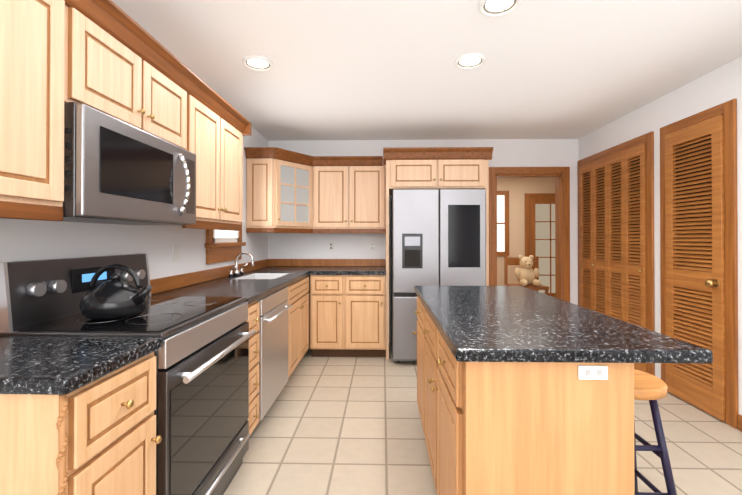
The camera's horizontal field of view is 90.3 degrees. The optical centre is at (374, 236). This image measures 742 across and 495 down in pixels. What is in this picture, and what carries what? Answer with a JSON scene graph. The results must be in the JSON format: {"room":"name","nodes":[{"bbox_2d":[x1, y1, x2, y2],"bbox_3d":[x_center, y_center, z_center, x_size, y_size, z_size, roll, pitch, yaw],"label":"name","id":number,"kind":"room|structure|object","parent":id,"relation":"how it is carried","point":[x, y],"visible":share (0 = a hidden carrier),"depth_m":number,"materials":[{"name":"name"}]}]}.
{"room":"kitchen","nodes":[
{"label":"kitchen","id":0,"kind":"room"},
{"bbox_2d":[0,127,267,279],"bbox_3d":[-1.420,0.036,1.006,0.100,2.440,7.150,0,0,1],"label":"wall","id":1,"kind":"structure","parent":0,"point":[23,240],"depth_m":2.01,"materials":[{"name":"white paint"}]},
{"bbox_2d":[0,0,75,211],"bbox_3d":[-1.221,-0.508,0.756,0.303,0.805,1.053,0,0,1],"label":"upper cabinet","id":2,"kind":"object","parent":1,"relation":"attached to","point":[38,37],"depth_m":1.16,"materials":[{"name":"brown wood"}]},
{"bbox_2d":[76,0,191,151],"bbox_3d":[-1.201,-0.687,1.678,0.303,0.436,0.786,0,0,1],"label":"upper cabinet","id":3,"kind":"object","parent":1,"relation":"attached to","point":[111,58],"depth_m":1.58,"materials":[{"name":"brown wood"}]},
{"bbox_2d":[63,102,195,224],"bbox_3d":[-1.149,-0.265,1.673,0.405,0.400,0.784,0,0,1],"label":"microwave","id":4,"kind":"object","parent":3,"relation":"attached to","point":[116,171],"visible":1,"depth_m":1.47,"materials":[{"name":"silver metal"}]},
{"bbox_2d":[173,245,178,260],"bbox_3d":[-1.333,0.110,2.479,0.007,0.110,0.070,0,0,1],"label":"electrical outlet","id":5,"kind":"object","parent":1,"relation":"attached to","point":[176,250],"depth_m":2.47,"materials":[{"name":"white plastic"}]},
{"bbox_2d":[150,259,269,294],"bbox_3d":[-1.307,0.309,3.274,0.025,0.089,2.405,0,0,1],"label":"trim","id":6,"kind":"structure","parent":1,"relation":"attached to","point":[160,285],"depth_m":2.70,"materials":[{"name":"brown wood"}]},
{"bbox_2d":[192,76,247,227],"bbox_3d":[-1.184,-0.498,2.478,0.303,0.805,0.815,0,0,1],"label":"upper cabinet","id":7,"kind":"object","parent":1,"relation":"attached to","point":[218,131],"depth_m":2.42,"materials":[{"name":"brown wood"}]},
{"bbox_2d":[205,222,245,263],"bbox_3d":[-1.291,-0.271,3.240,0.060,0.980,0.720,0,0,1],"label":"window","id":8,"kind":"structure","parent":1,"relation":"in","point":[223,245],"depth_m":3.16,"materials":[{"name":"brown wood"}]},
{"bbox_2d":[244,147,271,230],"bbox_3d":[-1.164,-0.488,4.111,0.273,0.805,0.730,0,0,1],"label":"upper cabinet","id":9,"kind":"object","parent":1,"relation":"attached to","point":[258,159],"depth_m":3.75,"materials":[{"name":"brown wood"}]},
{"bbox_2d":[264,266,299,269],"bbox_3d":[-0.985,0.380,4.131,0.330,0.040,0.672,0,0,1],"label":"countertop","id":10,"kind":"structure","parent":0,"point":[269,267],"depth_m":4.14,"materials":[{"name":"brown wood"}]},
{"bbox_2d":[268,139,578,342],"bbox_3d":[0.570,0.057,4.499,3.730,2.440,0.120,0,0,1],"label":"wall","id":11,"kind":"structure","parent":0,"point":[535,153],"depth_m":4.45,"materials":[{"name":"white paint"}]},
{"bbox_2d":[272,147,319,230],"bbox_3d":[-0.857,-0.488,4.105,0.445,0.805,0.730,0,0,1],"label":"upper cabinet","id":12,"kind":"object","parent":11,"relation":"attached to","point":[287,191],"depth_m":3.96,"materials":[{"name":"brown wood"}]},
{"bbox_2d":[270,259,384,265],"bbox_3d":[-0.568,0.316,4.451,1.394,0.089,0.021,0,0,1],"label":"trim","id":13,"kind":"structure","parent":11,"relation":"attached to","point":[273,262],"depth_m":4.44,"materials":[{"name":"brown wood"}]},
{"bbox_2d":[328,242,333,250],"bbox_3d":[-0.526,0.122,4.456,0.070,0.110,0.009,0,0,1],"label":"electrical outlet","id":14,"kind":"object","parent":11,"relation":"attached to","point":[330,244],"depth_m":4.45,"materials":[{"name":"white plastic"}]},
{"bbox_2d":[320,156,385,230],"bbox_3d":[-0.307,-0.487,4.283,0.864,0.805,0.350,0,0,1],"label":"upper cabinet","id":15,"kind":"object","parent":11,"relation":"attached to","point":[352,188],"depth_m":4.14,"materials":[{"name":"brown wood"}]},
{"bbox_2d":[370,242,374,250],"bbox_3d":[-0.026,0.122,4.445,0.070,0.110,0.009,0,0,1],"label":"electrical outlet","id":16,"kind":"object","parent":11,"relation":"attached to","point":[372,244],"depth_m":4.44,"materials":[{"name":"white plastic"}]},
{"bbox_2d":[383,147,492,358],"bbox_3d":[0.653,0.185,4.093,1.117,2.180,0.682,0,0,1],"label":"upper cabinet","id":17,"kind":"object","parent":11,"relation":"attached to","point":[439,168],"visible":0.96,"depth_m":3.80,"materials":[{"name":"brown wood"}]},
{"bbox_2d":[489,167,569,301],"bbox_3d":[1.840,0.224,4.462,0.960,2.105,0.148,0,0,1],"label":"trim","id":18,"kind":"structure","parent":11,"relation":"attached to","point":[561,175],"depth_m":4.40,"materials":[{"name":"brown wood"}]},
{"bbox_2d":[112,0,741,140],"bbox_3d":[0.495,-1.224,0.973,3.930,0.080,7.150,0,0,1],"label":"ceiling","id":19,"kind":"structure","parent":0,"point":[390,70],"depth_m":2.44,"materials":[{"name":"white paint"}]},
{"bbox_2d":[242,55,273,70],"bbox_3d":[-0.789,-1.169,2.496,0.204,0.024,0.204,0,0,1],"label":"recessed light","id":20,"kind":"object","parent":19,"relation":"in","point":[256,63],"visible":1,"depth_m":2.49,"materials":[{"name":"white plastic"}]},
{"bbox_2d":[455,53,485,68],"bbox_3d":[0.638,-1.169,2.466,0.204,0.024,0.204,0,0,1],"label":"recessed light","id":21,"kind":"object","parent":19,"relation":"in","point":[471,61],"visible":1,"depth_m":2.46,"materials":[{"name":"white plastic"}]},
{"bbox_2d":[479,0,520,16],"bbox_3d":[0.629,-1.173,1.861,0.204,0.024,0.204,0,0,1],"label":"recessed light","id":22,"kind":"object","parent":19,"relation":"in","point":[493,8],"visible":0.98,"depth_m":1.89,"materials":[{"name":"white plastic"}]},
{"bbox_2d":[223,343,741,494],"bbox_3d":[0.495,1.296,0.958,3.930,0.080,7.150,0,0,1],"label":"floor","id":23,"kind":"structure","parent":0,"point":[339,426],"depth_m":2.29,"materials":[{"name":"tile"}]},
{"bbox_2d":[0,352,161,494],"bbox_3d":[-1.051,0.820,1.079,0.627,0.874,0.374,0,0,1],"label":"base cabinet","id":24,"kind":"object","parent":23,"relation":"on","point":[97,437],"depth_m":0.95,"materials":[{"name":"brown wood"}]},
{"bbox_2d":[0,336,161,394],"bbox_3d":[-1.047,0.362,1.079,0.635,0.040,0.385,0,0,1],"label":"countertop","id":25,"kind":"structure","parent":24,"relation":"on","point":[40,365],"depth_m":1.03,"materials":[{"name":"black stone"}]},
{"bbox_2d":[0,253,254,494],"bbox_3d":[-0.998,0.676,1.665,0.690,1.168,0.790,0,0,1],"label":"stove","id":26,"kind":"object","parent":23,"relation":"on","point":[201,411],"visible":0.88,"depth_m":1.48,"materials":[{"name":"black metal"}]},
{"bbox_2d":[79,264,151,319],"bbox_3d":[-1.041,0.221,1.522,0.289,0.215,0.234,0,0,1],"label":"kettle","id":27,"kind":"object","parent":26,"relation":"on","point":[115,297],"visible":1,"depth_m":1.46,"materials":[{"name":"black metal"}]},
{"bbox_2d":[245,301,258,434],"bbox_3d":[-1.028,0.826,2.185,0.627,0.874,0.242,0,0,1],"label":"base cabinet","id":28,"kind":"object","parent":23,"relation":"on","point":[253,308],"depth_m":2.18,"materials":[{"name":"brown wood"}]},
{"bbox_2d":[257,286,291,420],"bbox_3d":[-0.971,0.830,2.640,0.628,0.872,0.662,0,0,1],"label":"dishwasher","id":29,"kind":"object","parent":23,"relation":"on","point":[274,307],"visible":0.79,"depth_m":2.53,"materials":[{"name":"silver metal"}]},
{"bbox_2d":[287,292,303,377],"bbox_3d":[-1.037,0.941,3.411,0.557,0.660,0.870,0,0,1],"label":"base cabinet","id":30,"kind":"object","parent":23,"relation":"on","point":[296,299],"depth_m":3.23,"materials":[{"name":"brown wood"}]},
{"bbox_2d":[288,288,309,354],"bbox_3d":[-0.997,0.945,4.156,0.605,0.660,0.617,0,0,1],"label":"base cabinet","id":31,"kind":"object","parent":23,"relation":"on","point":[306,291],"depth_m":3.70,"materials":[{"name":"brown wood"}]},
{"bbox_2d":[310,275,385,356],"bbox_3d":[-0.272,0.838,4.115,0.787,0.874,0.668,0,0,1],"label":"base cabinet","id":32,"kind":"object","parent":23,"relation":"on","point":[347,315],"visible":1,"depth_m":3.82,"materials":[{"name":"brown wood"}]},
{"bbox_2d":[151,266,315,304],"bbox_3d":[-0.999,0.375,3.266,0.639,0.040,2.403,0,0,1],"label":"countertop","id":33,"kind":"structure","parent":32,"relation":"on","point":[253,290],"depth_m":2.58,"materials":[{"name":"black stone"}]},
{"bbox_2d":[229,252,253,276],"bbox_3d":[-1.188,0.246,3.345,0.189,0.216,0.276,0,0,1],"label":"faucet","id":34,"kind":"object","parent":33,"relation":"on","point":[235,272],"visible":1,"depth_m":3.33,"materials":[{"name":"silver metal"}]},
{"bbox_2d":[234,273,288,278],"bbox_3d":[-1.010,0.465,3.340,0.358,0.211,0.558,0,0,1],"label":"sink basin","id":35,"kind":"object","parent":33,"relation":"in","point":[264,276],"visible":0.06,"depth_m":3.61,"materials":[{"name":"white ceramic"}]},
{"bbox_2d":[312,266,385,274],"bbox_3d":[-0.259,0.380,4.116,0.762,0.040,0.672,0,0,1],"label":"countertop","id":36,"kind":"structure","parent":32,"relation":"on","point":[320,270],"depth_m":3.88,"materials":[{"name":"black stone"}]},
{"bbox_2d":[391,189,485,362],"bbox_3d":[0.641,0.407,4.005,0.908,1.735,0.821,0,0,1],"label":"fridge","id":37,"kind":"object","parent":23,"relation":"on","point":[438,237],"visible":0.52,"depth_m":3.60,"materials":[{"name":"silver metal"}]},
{"bbox_2d":[413,290,634,494],"bbox_3d":[0.618,0.825,1.867,0.742,0.874,1.462,0,0,1],"label":"kitchen island","id":38,"kind":"object","parent":23,"relation":"on","point":[521,390],"depth_m":1.15,"materials":[{"name":"brown wood"}]},
{"bbox_2d":[414,286,712,365],"bbox_3d":[0.647,0.366,1.873,0.765,0.040,1.528,0,0,1],"label":"island countertop","id":39,"kind":"structure","parent":38,"relation":"on","point":[491,325],"depth_m":1.30,"materials":[{"name":"black stone"}]},
{"bbox_2d":[634,369,676,494],"bbox_3d":[1.125,0.949,1.671,0.323,0.628,0.323,0,0,1],"label":"stool","id":40,"kind":"object","parent":23,"relation":"on","point":[651,388],"visible":0.27,"depth_m":1.56,"materials":[{"name":"brown wood"}]},
{"bbox_2d":[497,178,554,285],"bbox_3d":[2.154,0.025,5.841,3.200,2.520,2.630,0,0,1],"label":"wall","id":41,"kind":"structure","parent":0,"point":[517,188],"depth_m":7.05,"materials":[{"name":"beige paint"}]},
{"bbox_2d":[497,191,508,255],"bbox_3d":[2.090,-0.248,7.041,0.940,1.240,0.035,0,0,1],"label":"window","id":42,"kind":"structure","parent":41,"relation":"in","point":[502,223],"depth_m":7.04,"materials":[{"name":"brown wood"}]},
{"bbox_2d":[525,193,554,296],"bbox_3d":[3.339,0.237,7.009,0.960,2.110,0.040,0,0,1],"label":"glass door","id":43,"kind":"structure","parent":41,"relation":"attached to","point":[540,225],"depth_m":7.02,"materials":[{"name":"brown wood"}]},
{"bbox_2d":[579,56,741,421],"bbox_3d":[2.410,0.036,0.924,0.100,2.440,7.150,0,0,1],"label":"wall","id":44,"kind":"structure","parent":0,"point":[718,86],"depth_m":2.97,"materials":[{"name":"white paint"}]},
{"bbox_2d":[580,143,646,372],"bbox_3d":[2.386,0.219,3.784,0.061,2.084,1.055,0,0,1],"label":"bifold doors","id":45,"kind":"structure","parent":44,"relation":"in","point":[613,235],"depth_m":3.67,"materials":[{"name":"brown wood"}]},
{"bbox_2d":[577,131,654,375],"bbox_3d":[2.409,0.185,3.782,0.020,2.175,1.215,0,0,1],"label":"door frame","id":46,"kind":"structure","parent":44,"relation":"attached to","point":[648,139],"depth_m":3.22,"materials":[{"name":"brown wood"}]},
{"bbox_2d":[665,115,725,420],"bbox_3d":[2.346,0.213,2.757,0.097,2.084,0.499,0,0,1],"label":"door","id":47,"kind":"structure","parent":44,"relation":"in","point":[694,235],"depth_m":2.71,"materials":[{"name":"brown wood"}]},
{"bbox_2d":[660,99,737,428],"bbox_3d":[2.388,0.179,2.757,0.020,2.175,0.655,0,0,1],"label":"door frame","id":48,"kind":"structure","parent":44,"relation":"attached to","point":[728,110],"depth_m":2.47,"materials":[{"name":"brown wood"}]},
{"bbox_2d":[738,414,741,430],"bbox_3d":[2.329,1.200,-0.069,0.020,0.100,4.975,0,0,1],"label":"baseboard","id":49,"kind":"structure","parent":44,"relation":"attached to","point":[739,422],"depth_m":2.39,"materials":[{"name":"brown wood"}]},
{"bbox_3d":[2.153,1.325,5.783,3.000,0.080,2.530,0,0,1],"label":"floor","id":50,"kind":"structure","parent":0,"visible":0},
{"bbox_2d":[504,256,548,294],"bbox_3d":[2.479,0.811,6.045,0.560,0.950,0.440,0,0,1],"label":"chair","id":51,"kind":"object","parent":50,"relation":"on","point":[510,261],"visible":0.48,"depth_m":6.23,"materials":[{"name":"brown wood"}]},
{"bbox_2d":[515,255,540,285],"bbox_3d":[2.477,0.549,5.983,0.390,0.490,0.381,0,0,1],"label":"teddy bear","id":52,"kind":"object","parent":51,"relation":"on","point":[526,274],"visible":1,"depth_m":5.96}
]}

